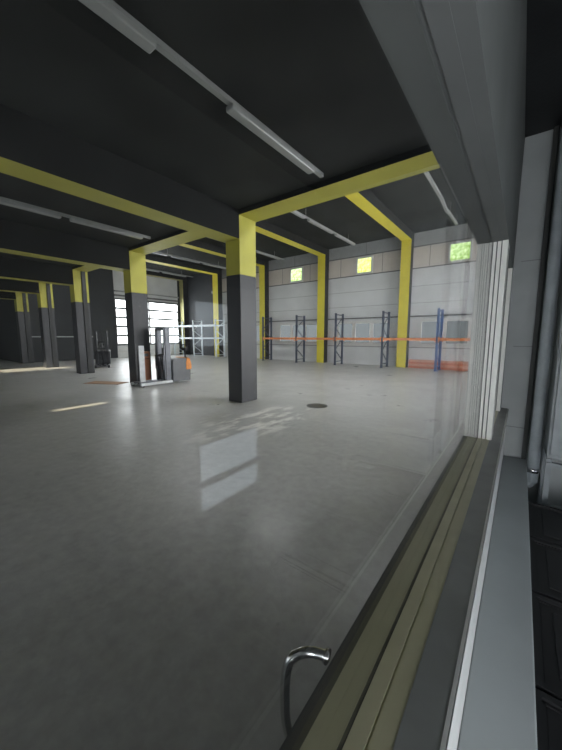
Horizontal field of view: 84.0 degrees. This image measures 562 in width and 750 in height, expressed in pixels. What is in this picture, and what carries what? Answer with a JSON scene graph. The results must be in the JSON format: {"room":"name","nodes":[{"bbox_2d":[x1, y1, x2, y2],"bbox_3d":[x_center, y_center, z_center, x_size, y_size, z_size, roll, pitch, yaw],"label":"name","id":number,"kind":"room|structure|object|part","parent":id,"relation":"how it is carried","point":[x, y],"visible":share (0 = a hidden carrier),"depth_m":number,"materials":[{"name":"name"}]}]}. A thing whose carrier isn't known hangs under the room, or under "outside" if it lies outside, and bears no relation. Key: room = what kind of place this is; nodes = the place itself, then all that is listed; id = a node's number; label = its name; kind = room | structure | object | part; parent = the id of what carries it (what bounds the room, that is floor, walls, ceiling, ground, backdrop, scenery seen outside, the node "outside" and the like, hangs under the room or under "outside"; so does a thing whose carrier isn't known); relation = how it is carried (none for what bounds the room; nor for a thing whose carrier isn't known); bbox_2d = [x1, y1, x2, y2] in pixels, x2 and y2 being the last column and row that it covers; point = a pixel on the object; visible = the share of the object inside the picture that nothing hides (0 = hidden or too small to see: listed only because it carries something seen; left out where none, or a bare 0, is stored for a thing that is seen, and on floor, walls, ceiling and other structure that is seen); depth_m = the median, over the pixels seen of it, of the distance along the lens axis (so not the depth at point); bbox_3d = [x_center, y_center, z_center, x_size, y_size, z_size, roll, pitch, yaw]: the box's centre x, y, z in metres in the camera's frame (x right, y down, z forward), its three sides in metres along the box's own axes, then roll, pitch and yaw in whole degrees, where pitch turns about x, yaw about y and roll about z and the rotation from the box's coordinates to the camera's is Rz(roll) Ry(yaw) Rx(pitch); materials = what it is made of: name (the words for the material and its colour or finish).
{"room":"warehouse","nodes":[
{"label":"warehouse","id":0,"kind":"room"},
{"bbox_2d":[0,268,181,362],"bbox_3d":[-14.598,-4.935,25.167,5.700,6.850,11.950,5,9,37],"label":"wall","id":1,"kind":"structure","parent":0,"point":[102,283],"depth_m":21.78,"materials":[{"name":"grey concrete"}]},
{"bbox_2d":[114,290,178,301],"bbox_3d":[-10.667,-6.356,25.254,0.220,0.410,5.450,5,9,37],"label":"trim","id":2,"kind":"structure","parent":1,"relation":"attached to","point":[114,290],"depth_m":25.80,"materials":[{"name":"metal"}]},
{"bbox_2d":[114,297,179,357],"bbox_3d":[-10.774,-3.809,25.655,0.070,4.495,5.530,5,9,37],"label":"door","id":3,"kind":"structure","parent":1,"relation":"in","point":[161,314],"depth_m":25.88,"materials":[{"name":"white metal"}]},
{"bbox_3d":[-10.782,-4.269,25.604,0.020,3.420,5.410,5,9,37],"label":"pane","id":4,"kind":"part","parent":3,"relation":"part of","materials":[{"name":"glass"}]},
{"bbox_3d":[-10.780,-2.076,25.877,0.054,1.000,5.410,5,9,37],"label":"panel","id":5,"kind":"part","parent":3,"relation":"part of","materials":[{"name":"white metal"}]},
{"bbox_2d":[179,276,189,354],"bbox_3d":[-8.612,-5.263,27.802,0.530,6.848,0.448,5,9,37],"label":"wall post","id":6,"kind":"object","parent":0,"point":[183,283],"visible":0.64,"depth_m":27.57,"materials":[{"name":"yellow paint"}]},
{"bbox_2d":[0,0,427,266],"bbox_3d":[-9.685,-5.171,7.990,34.600,2.520,10.220,5,9,37],"label":"ceiling","id":7,"kind":"structure","parent":0,"point":[317,74],"depth_m":3.77,"materials":[{"name":"black paint"}]},
{"bbox_2d":[0,291,15,299],"bbox_3d":[-18.694,-4.389,14.796,0.500,0.740,9.430,5,9,37],"label":"ceiling beam","id":8,"kind":"structure","parent":7,"relation":"attached to","point":[3,294],"depth_m":18.09,"materials":[{"name":"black paint"}]},
{"bbox_2d":[0,278,39,293],"bbox_3d":[-15.321,-4.068,12.231,0.500,0.740,9.430,5,9,37],"label":"ceiling beam","id":9,"kind":"structure","parent":7,"relation":"attached to","point":[8,285],"depth_m":15.19,"materials":[{"name":"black paint"}]},
{"bbox_2d":[0,256,73,285],"bbox_3d":[-11.829,-3.736,9.575,0.500,0.740,9.430,5,9,37],"label":"ceiling beam","id":10,"kind":"structure","parent":7,"relation":"attached to","point":[10,268],"depth_m":12.14,"materials":[{"name":"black paint"}]},
{"bbox_2d":[0,219,129,271],"bbox_3d":[-8.059,-3.388,6.706,0.500,0.720,9.430,5,9,37],"label":"ceiling beam","id":11,"kind":"structure","parent":7,"relation":"attached to","point":[16,238],"depth_m":8.76,"materials":[{"name":"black paint"}]},
{"bbox_2d":[0,196,150,238],"bbox_3d":[-5.731,-3.669,6.667,0.130,0.130,6.250,5,9,37],"label":"light strip","id":12,"kind":"object","parent":7,"relation":"attached to","point":[4,201],"visible":1,"depth_m":7.48,"materials":[{"name":"metal"}]},
{"bbox_2d":[0,103,238,242],"bbox_3d":[-4.035,-3.040,3.641,0.500,0.650,9.430,5,9,37],"label":"ceiling beam","id":13,"kind":"structure","parent":7,"relation":"attached to","point":[33,150],"depth_m":4.90,"materials":[{"name":"yellow paint"}]},
{"bbox_2d":[79,0,323,177],"bbox_3d":[-1.303,-3.205,2.955,0.130,0.130,6.700,5,9,37],"label":"light strip","id":14,"kind":"object","parent":7,"relation":"attached to","point":[110,11],"visible":1,"depth_m":3.33,"materials":[{"name":"metal"}]},
{"bbox_2d":[72,144,439,271],"bbox_3d":[-6.273,-4.304,11.574,24.020,0.130,0.594,5,9,37],"label":"cross beam","id":15,"kind":"structure","parent":7,"relation":"attached to","point":[420,160],"depth_m":5.99,"materials":[{"name":"yellow paint"}]},
{"bbox_2d":[0,354,467,749],"bbox_3d":[-6.162,0.103,13.281,34.600,0.200,21.800,5,9,37],"label":"floor","id":16,"kind":"structure","parent":0,"point":[166,548],"depth_m":2.68,"materials":[{"name":"concrete"}]},
{"bbox_2d":[14,292,33,362],"bbox_3d":[-15.619,-2.983,18.949,0.520,4.520,0.570,5,9,37],"label":"concrete column","id":17,"kind":"structure","parent":16,"relation":"on","point":[21,304],"depth_m":18.81,"materials":[{"name":"black paint"}]},
{"bbox_2d":[37,283,58,367],"bbox_3d":[-12.246,-2.663,16.383,0.520,4.520,0.570,5,9,37],"label":"concrete column","id":18,"kind":"structure","parent":16,"relation":"on","point":[45,301],"depth_m":16.24,"materials":[{"name":"black paint"}]},
{"bbox_2d":[70,270,94,373],"bbox_3d":[-8.754,-2.331,13.727,0.520,4.520,0.570,5,9,37],"label":"concrete column","id":19,"kind":"structure","parent":16,"relation":"on","point":[79,292],"depth_m":13.57,"materials":[{"name":"black paint"}]},
{"bbox_2d":[94,331,110,367],"bbox_3d":[-9.716,-1.430,16.957,0.755,1.929,1.970,-4,8,-27],"label":"forklift","id":20,"kind":"object","parent":16,"relation":"on","point":[102,356],"visible":1,"depth_m":16.97,"materials":[{"name":"paint"}]},
{"bbox_3d":[-9.954,-1.446,16.853,0.090,1.870,0.230,-4,8,-27],"label":"mast rail","id":21,"kind":"part","parent":20,"relation":"part of","materials":[{"name":"metal"}]},
{"bbox_3d":[-9.511,-1.475,17.082,0.090,1.870,0.230,-4,8,-27],"label":"mast rail","id":22,"kind":"part","parent":20,"relation":"part of","materials":[{"name":"metal"}]},
{"bbox_2d":[83,381,126,384],"bbox_3d":[-6.190,0.274,11.056,1.350,0.012,0.560,1,7,9],"label":"cardboard sheet","id":23,"kind":"object","parent":16,"relation":"on","point":[93,382],"visible":1,"depth_m":11.07,"materials":[{"name":"cardboard"}]},
{"bbox_2d":[123,251,151,382],"bbox_3d":[-5.004,-1.974,10.875,0.470,4.520,0.570,5,9,37],"label":"concrete column","id":24,"kind":"structure","parent":16,"relation":"on","point":[135,279],"depth_m":10.67,"materials":[{"name":"black paint"}]},
{"bbox_2d":[138,346,145,381],"bbox_3d":[-4.597,-0.297,10.319,0.036,1.330,0.180,5,9,37],"label":"board","id":25,"kind":"object","parent":16,"relation":"on","point":[140,348],"visible":0.79,"depth_m":10.29,"materials":[{"name":"white"}]},
{"bbox_2d":[144,351,150,379],"bbox_3d":[-4.741,-0.263,10.892,0.165,1.120,0.300,5,9,37],"label":"box","id":26,"kind":"object","parent":16,"relation":"on","point":[146,353],"visible":0.32,"depth_m":10.88,"materials":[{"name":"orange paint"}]},
{"bbox_2d":[131,328,191,387],"bbox_3d":[-4.118,-0.663,10.825,0.755,1.929,1.970,5,9,37],"label":"pallet stacker","id":27,"kind":"object","parent":16,"relation":"on","point":[169,369],"visible":1,"depth_m":10.83,"materials":[{"name":"grey paint"}]},
{"bbox_3d":[-4.138,0.268,10.430,0.090,0.080,1.140,5,9,37],"label":"straddle leg","id":28,"kind":"part","parent":27,"relation":"part of","materials":[{"name":"silver metal"}]},
{"bbox_3d":[-4.310,-0.714,10.992,0.090,1.870,0.230,5,9,37],"label":"mast rail","id":29,"kind":"part","parent":27,"relation":"part of","materials":[{"name":"metal"}]},
{"bbox_3d":[-3.913,-0.676,10.690,0.090,1.870,0.230,5,9,37],"label":"mast rail","id":30,"kind":"part","parent":27,"relation":"part of","materials":[{"name":"metal"}]},
{"bbox_2d":[173,319,224,357],"bbox_3d":[-6.851,-3.030,25.775,5.510,2.920,1.020,5,9,37],"label":"rack","id":31,"kind":"object","parent":16,"relation":"on","point":[182,337],"visible":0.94,"depth_m":25.54,"materials":[{"name":"metal"}]},
{"bbox_2d":[212,269,223,356],"bbox_3d":[-5.069,-4.926,25.107,0.600,6.848,0.448,5,9,37],"label":"wall post","id":32,"kind":"object","parent":16,"relation":"on","point":[216,278],"visible":0.79,"depth_m":24.87,"materials":[{"name":"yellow paint"}]},
{"bbox_2d":[226,215,256,402],"bbox_3d":[-0.980,-1.592,7.815,0.470,4.520,0.570,5,9,37],"label":"concrete column","id":33,"kind":"structure","parent":16,"relation":"on","point":[241,252],"depth_m":7.64,"materials":[{"name":"black paint"}]},
{"bbox_2d":[259,260,268,358],"bbox_3d":[-1.195,-4.558,22.161,0.500,6.848,0.448,5,9,37],"label":"wall post","id":34,"kind":"object","parent":16,"relation":"on","point":[263,270],"visible":0.71,"depth_m":21.94,"materials":[{"name":"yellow paint"}]},
{"bbox_2d":[306,403,326,407],"bbox_3d":[0.856,0.731,7.429,0.500,0.006,0.500,5,9,37],"label":"drain cover","id":35,"kind":"object","parent":16,"relation":"on","point":[313,405],"visible":1,"depth_m":7.44,"materials":[{"name":"metal"}]},
{"bbox_2d":[316,248,328,362],"bbox_3d":[2.579,-4.199,19.290,0.510,6.848,0.448,5,9,37],"label":"wall post","id":36,"kind":"object","parent":16,"relation":"on","point":[323,260],"visible":0.79,"depth_m":19.12,"materials":[{"name":"yellow paint"}]},
{"bbox_2d":[262,308,470,371],"bbox_3d":[4.360,-1.965,17.249,13.520,2.920,1.040,5,9,37],"label":"rack","id":37,"kind":"object","parent":16,"relation":"on","point":[437,338],"visible":0.83,"depth_m":16.81,"materials":[{"name":"blue metal"}]},
{"bbox_2d":[396,231,413,367],"bbox_3d":[6.483,-3.828,16.320,0.490,6.848,0.448,5,9,37],"label":"wall post","id":38,"kind":"object","parent":16,"relation":"on","point":[407,246],"visible":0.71,"depth_m":16.14,"materials":[{"name":"yellow paint"}]},
{"bbox_2d":[408,366,467,370],"bbox_3d":[8.325,-0.296,15.232,4.020,0.110,0.180,5,9,37],"label":"steel beam","id":39,"kind":"structure","parent":16,"relation":"on","point":[422,367],"depth_m":15.43,"materials":[{"name":"metal"}]},
{"bbox_2d":[409,364,467,368],"bbox_3d":[8.242,-0.409,15.251,3.790,0.110,0.230,5,9,37],"label":"steel beam","id":40,"kind":"structure","parent":39,"relation":"on","point":[423,365],"depth_m":15.32,"materials":[{"name":"orange metal"}]},
{"bbox_2d":[408,361,468,366],"bbox_3d":[8.166,-0.530,15.326,3.620,0.110,0.180,5,9,37],"label":"steel beam","id":41,"kind":"structure","parent":40,"relation":"on","point":[428,363],"depth_m":15.40,"materials":[{"name":"orange metal"}]},
{"bbox_2d":[409,359,468,363],"bbox_3d":[8.322,-0.620,15.163,3.990,0.110,0.230,5,9,37],"label":"steel beam","id":42,"kind":"structure","parent":41,"relation":"on","point":[410,360],"depth_m":15.35,"materials":[{"name":"metal"}]},
{"bbox_2d":[146,168,466,275],"bbox_3d":[-0.798,-7.179,14.702,28.900,0.200,11.600,5,9,37],"label":"ceiling","id":43,"kind":"structure","parent":0,"point":[412,199],"depth_m":14.16,"materials":[{"name":"black paint"}]},
{"bbox_2d":[102,268,182,280],"bbox_3d":[-12.070,-7.909,22.924,0.530,0.388,10.919,5,9,37],"label":"roof beam","id":44,"kind":"structure","parent":43,"relation":"attached to","point":[148,273],"depth_m":25.70,"materials":[{"name":"yellow paint"}]},
{"bbox_2d":[146,268,192,276],"bbox_3d":[-10.422,-7.766,21.937,0.130,0.430,10.200,5,9,37],"label":"light strip","id":45,"kind":"object","parent":43,"relation":"hanging from","point":[146,268],"visible":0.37,"depth_m":24.15,"materials":[{"name":"metal"}]},
{"bbox_2d":[145,254,216,274],"bbox_3d":[-8.527,-7.572,20.229,0.600,0.388,10.919,5,9,37],"label":"roof beam","id":46,"kind":"structure","parent":43,"relation":"attached to","point":[150,258],"depth_m":21.76,"materials":[{"name":"yellow paint"}]},
{"bbox_2d":[153,249,225,268],"bbox_3d":[-6.826,-7.369,18.763,0.130,0.430,9.500,5,9,37],"label":"light strip","id":47,"kind":"object","parent":43,"relation":"hanging from","point":[157,252],"visible":0.54,"depth_m":19.90,"materials":[{"name":"metal"}]},
{"bbox_2d":[180,240,264,265],"bbox_3d":[-4.654,-7.203,17.283,0.500,0.388,10.919,5,9,37],"label":"roof beam","id":48,"kind":"structure","parent":43,"relation":"attached to","point":[199,245],"depth_m":17.73,"materials":[{"name":"yellow paint"}]},
{"bbox_2d":[207,237,284,259],"bbox_3d":[-2.834,-7.037,16.102,0.130,0.430,10.100,5,9,37],"label":"light strip","id":49,"kind":"object","parent":43,"relation":"hanging from","point":[257,251],"visible":0.25,"depth_m":18.86,"materials":[{"name":"metal"}]},
{"bbox_2d":[255,220,324,255],"bbox_3d":[-0.880,-6.845,14.413,0.510,0.388,10.919,5,9,37],"label":"roof beam","id":50,"kind":"structure","parent":43,"relation":"attached to","point":[263,227],"depth_m":15.76,"materials":[{"name":"yellow paint"}]},
{"bbox_2d":[291,210,354,245],"bbox_3d":[1.022,-6.631,12.857,0.130,0.430,9.600,5,9,37],"label":"light strip","id":51,"kind":"object","parent":43,"relation":"hanging from","point":[295,212],"visible":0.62,"depth_m":13.86,"materials":[{"name":"metal"}]},
{"bbox_2d":[345,189,411,240],"bbox_3d":[3.025,-6.473,11.443,0.490,0.388,10.919,5,9,37],"label":"roof beam","id":52,"kind":"structure","parent":43,"relation":"attached to","point":[365,200],"depth_m":12.54,"materials":[{"name":"yellow paint"}]},
{"bbox_2d":[424,171,457,224],"bbox_3d":[4.770,-6.137,9.770,0.235,0.640,9.402,5,9,37],"label":"light strip","id":53,"kind":"object","parent":43,"relation":"hanging from","point":[427,174],"visible":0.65,"depth_m":10.40,"materials":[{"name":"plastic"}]},
{"bbox_2d":[187,224,477,365],"bbox_3d":[2.666,-4.242,19.624,28.500,6.850,0.212,5,9,37],"label":"wall","id":54,"kind":"structure","parent":0,"point":[437,283],"depth_m":17.90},
{"bbox_2d":[256,324,259,343],"bbox_3d":[-2.712,-3.120,23.710,3.100,1.450,0.140,5,9,37],"label":"window","id":55,"kind":"structure","parent":54,"relation":"in","point":[257,325],"depth_m":22.94,"materials":[{"name":"white glass"}]},
{"bbox_3d":[-1.888,-3.074,23.142,0.800,1.100,0.020,5,9,37],"label":"pane","id":56,"kind":"part","parent":55,"relation":"part of","materials":[{"name":"grey glass"}]},
{"bbox_2d":[290,266,302,282],"bbox_3d":[1.015,-6.557,20.452,1.030,0.940,0.060,5,9,37],"label":"window","id":57,"kind":"structure","parent":54,"relation":"in","point":[296,274],"depth_m":20.45,"materials":[{"name":"glass"}]},
{"bbox_3d":[1.023,-6.559,20.462,0.870,0.780,0.015,5,9,37],"label":"pane","id":58,"kind":"part","parent":57,"relation":"part of","materials":[{"name":"glass"}]},
{"bbox_2d":[278,322,316,344],"bbox_3d":[1.138,-2.754,20.782,3.300,1.450,0.140,5,9,37],"label":"window","id":59,"kind":"structure","parent":54,"relation":"in","point":[287,330],"depth_m":20.80,"materials":[{"name":"grey glass"}]},
{"bbox_3d":[0.322,-2.864,21.462,0.867,1.100,0.020,5,9,37],"label":"pane","id":60,"kind":"part","parent":59,"relation":"part of","materials":[{"name":"grey glass"}]},
{"bbox_3d":[1.168,-2.784,20.818,0.867,1.100,0.020,5,9,37],"label":"pane","id":61,"kind":"part","parent":59,"relation":"part of","materials":[{"name":"grey glass"}]},
{"bbox_3d":[2.015,-2.703,20.174,0.867,1.100,0.020,5,9,37],"label":"pane","id":62,"kind":"part","parent":59,"relation":"part of","materials":[{"name":"white glass"}]},
{"bbox_2d":[225,343,469,348],"bbox_3d":[4.578,-1.685,18.316,23.500,0.060,0.050,5,9,37],"label":"trim","id":63,"kind":"structure","parent":54,"relation":"attached to","point":[225,343],"depth_m":17.79,"materials":[{"name":"metal"}]},
{"bbox_2d":[225,314,471,323],"bbox_3d":[4.563,-3.290,18.095,23.500,0.060,0.100,5,9,37],"label":"trim","id":64,"kind":"structure","parent":54,"relation":"attached to","point":[445,314],"depth_m":17.46,"materials":[{"name":"metal"}]},
{"bbox_2d":[337,320,390,345],"bbox_3d":[4.709,-2.414,18.066,3.300,1.450,0.140,5,9,37],"label":"window","id":65,"kind":"structure","parent":54,"relation":"in","point":[368,328],"depth_m":18.07,"materials":[{"name":"grey glass"}]},
{"bbox_3d":[3.893,-2.525,18.746,0.867,1.100,0.020,5,9,37],"label":"pane","id":66,"kind":"part","parent":65,"relation":"part of","materials":[{"name":"grey glass"}]},
{"bbox_3d":[4.740,-2.444,18.102,0.867,1.100,0.020,5,9,37],"label":"pane","id":67,"kind":"part","parent":65,"relation":"part of","materials":[{"name":"grey glass"}]},
{"bbox_3d":[4.709,-1.720,18.152,3.300,0.050,0.140,5,9,37],"label":"sill","id":68,"kind":"part","parent":65,"relation":"part of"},
{"bbox_3d":[5.586,-2.364,17.458,0.867,1.100,0.020,5,9,37],"label":"pane","id":69,"kind":"part","parent":65,"relation":"part of","materials":[{"name":"grey glass"}]},
{"bbox_2d":[356,255,372,274],"bbox_3d":[4.718,-6.205,17.636,0.980,0.940,0.060,5,9,37],"label":"window","id":70,"kind":"structure","parent":54,"relation":"in","point":[364,265],"depth_m":17.63,"materials":[{"name":"glass"}]},
{"bbox_3d":[4.725,-6.207,17.646,0.820,0.780,0.015,5,9,37],"label":"pane","id":71,"kind":"part","parent":70,"relation":"part of","materials":[{"name":"glass"}]},
{"bbox_2d":[417,317,471,347],"bbox_3d":[8.082,-2.094,15.500,2.400,1.450,0.140,5,9,37],"label":"window","id":72,"kind":"structure","parent":54,"relation":"in","point":[452,327],"depth_m":15.38,"materials":[{"name":"grey glass"}]},
{"bbox_3d":[7.656,-2.167,15.884,0.950,1.100,0.020,5,9,37],"label":"pane","id":73,"kind":"part","parent":72,"relation":"part of","materials":[{"name":"grey glass"}]},
{"bbox_3d":[8.082,-1.399,15.587,2.400,0.050,0.140,5,9,37],"label":"sill","id":74,"kind":"part","parent":72,"relation":"part of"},
{"bbox_3d":[8.569,-2.080,15.189,0.950,1.100,0.020,5,9,37],"label":"pane","id":75,"kind":"part","parent":72,"relation":"part of","materials":[{"name":"grey glass"}]},
{"bbox_2d":[448,239,472,262],"bbox_3d":[8.488,-5.847,14.769,1.000,0.940,0.060,5,9,37],"label":"window","id":76,"kind":"structure","parent":54,"relation":"in","point":[459,251],"depth_m":14.76,"materials":[{"name":"glass"}]},
{"bbox_3d":[8.495,-5.848,14.779,0.840,0.780,0.015,5,9,37],"label":"pane","id":77,"kind":"part","parent":76,"relation":"part of","materials":[{"name":"glass"}]},
{"bbox_2d":[413,0,526,749],"bbox_3d":[0.295,-0.693,0.587,0.225,4.529,6.620,5,9,37],"label":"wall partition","id":78,"kind":"structure","parent":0,"point":[491,35],"depth_m":1.04,"materials":[{"name":"grey metal"}]},
{"bbox_2d":[280,645,330,738],"bbox_3d":[0.056,0.762,0.713,0.116,0.329,0.043,0,7,1],"label":"handle","id":79,"kind":"object","parent":78,"relation":"attached to","point":[307,651],"visible":0.91,"depth_m":0.69,"materials":[{"name":"metal"}]},
{"bbox_2d":[279,0,508,749],"bbox_3d":[-0.068,0.022,0.245,0.170,1.395,4.900,5,9,37],"label":"window","id":80,"kind":"structure","parent":78,"relation":"in","point":[359,702],"depth_m":0.82,"materials":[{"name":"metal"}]},
{"bbox_2d":[392,408,508,749],"bbox_3d":[0.300,0.673,0.626,0.074,0.049,6.418,5,9,37],"label":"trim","id":81,"kind":"structure","parent":78,"relation":"attached to","point":[427,719],"depth_m":0.77,"materials":[{"name":"grey metal"}]},
{"bbox_2d":[457,455,537,749],"bbox_3d":[0.389,1.356,0.625,0.188,0.446,6.390,5,9,37],"label":"windowsill","id":82,"kind":"structure","parent":78,"relation":"attached to","point":[499,711],"depth_m":1.24,"materials":[{"name":"grey paint"}]},
{"bbox_2d":[493,246,512,430],"bbox_3d":[1.776,-0.276,2.632,0.170,1.395,0.960,5,9,37],"label":"trim","id":83,"kind":"structure","parent":78,"relation":"in","point":[509,270],"depth_m":2.93,"materials":[{"name":"plastic"}]},
{"bbox_2d":[501,127,561,505],"bbox_3d":[3.132,-0.439,2.502,2.115,3.550,0.202,5,9,37],"label":"wall","id":84,"kind":"structure","parent":0,"point":[538,147],"depth_m":2.96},
{"bbox_2d":[521,125,559,459],"bbox_3d":[2.395,-0.443,2.919,0.040,3.446,0.039,5,9,37],"label":"duct","id":85,"kind":"object","parent":84,"relation":"attached to","point":[556,133],"visible":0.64,"depth_m":2.86,"materials":[{"name":"metal"}]},
{"bbox_2d":[527,126,561,487],"bbox_3d":[2.370,-0.537,2.765,0.113,3.220,0.215,5,9,37],"label":"drain pipe","id":86,"kind":"object","parent":84,"relation":"attached to","point":[555,245],"visible":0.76,"depth_m":2.72,"materials":[{"name":"grey metal"}]},
{"bbox_2d":[525,0,561,137],"bbox_3d":[1.040,-1.832,-0.258,1.915,0.100,6.420,5,9,37],"label":"ceiling","id":87,"kind":"structure","parent":0,"point":[543,108],"depth_m":2.10,"materials":[{"name":"black paint"}]},
{"bbox_3d":[1.062,1.641,0.160,1.860,0.004,6.420,5,9,37],"label":"floor","id":88,"kind":"structure","parent":0,"visible":0},
{"bbox_2d":[528,501,561,546],"bbox_3d":[2.067,1.231,2.176,0.570,0.310,0.550,5,9,37],"label":"plastic crate","id":89,"kind":"object","parent":88,"relation":"on","point":[545,522],"visible":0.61,"depth_m":2.25,"materials":[{"name":"black plastic"}]},
{"bbox_3d":[2.067,1.098,2.159,0.500,0.028,0.480,5,9,37],"label":"lid","id":90,"kind":"part","parent":89,"relation":"part of","materials":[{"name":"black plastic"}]},
{"bbox_2d":[530,537,561,602],"bbox_3d":[1.720,1.287,1.727,0.570,0.310,0.550,5,9,37],"label":"plastic crate","id":91,"kind":"object","parent":88,"relation":"on","point":[545,557],"visible":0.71,"depth_m":1.81,"materials":[{"name":"black plastic"}]},
{"bbox_3d":[1.720,1.154,1.710,0.500,0.028,0.480,5,9,37],"label":"lid","id":92,"kind":"part","parent":91,"relation":"part of","materials":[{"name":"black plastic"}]},
{"bbox_2d":[532,592,561,701],"bbox_3d":[1.374,1.343,1.278,0.570,0.310,0.550,5,9,37],"label":"plastic crate","id":93,"kind":"object","parent":88,"relation":"on","point":[546,612],"visible":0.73,"depth_m":1.37,"materials":[{"name":"black plastic"}]},
{"bbox_3d":[1.374,1.210,1.262,0.500,0.028,0.480,5,9,37],"label":"lid","id":94,"kind":"part","parent":93,"relation":"part of","materials":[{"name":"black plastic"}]},
{"bbox_2d":[535,688,561,749],"bbox_3d":[1.027,1.399,0.829,0.570,0.310,0.550,5,9,37],"label":"plastic crate","id":95,"kind":"object","parent":88,"relation":"on","point":[548,708],"visible":0.82,"depth_m":1.10,"materials":[{"name":"black plastic"}]},
{"bbox_3d":[1.027,1.266,0.813,0.500,0.028,0.480,5,9,37],"label":"lid","id":96,"kind":"part","parent":95,"relation":"part of","materials":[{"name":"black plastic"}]},
{"bbox_2d":[537,280,561,509],"bbox_3d":[2.750,-0.023,2.387,1.000,2.746,0.450,5,9,37],"label":"locker","id":97,"kind":"object","parent":88,"relation":"on","point":[552,447],"visible":0.8,"depth_m":2.61,"materials":[{"name":"grey metal"}]},
{"bbox_3d":[2.762,1.032,2.535,1.000,0.616,0.410,5,9,37],"label":"frame","id":98,"kind":"part","parent":97,"relation":"part of","materials":[{"name":"grey paint"}]},
{"bbox_3d":[2.442,-0.324,2.351,0.470,2.040,0.022,5,9,37],"label":"door","id":99,"kind":"part","parent":97,"relation":"part of","materials":[{"name":"grey paint"}]}
]}

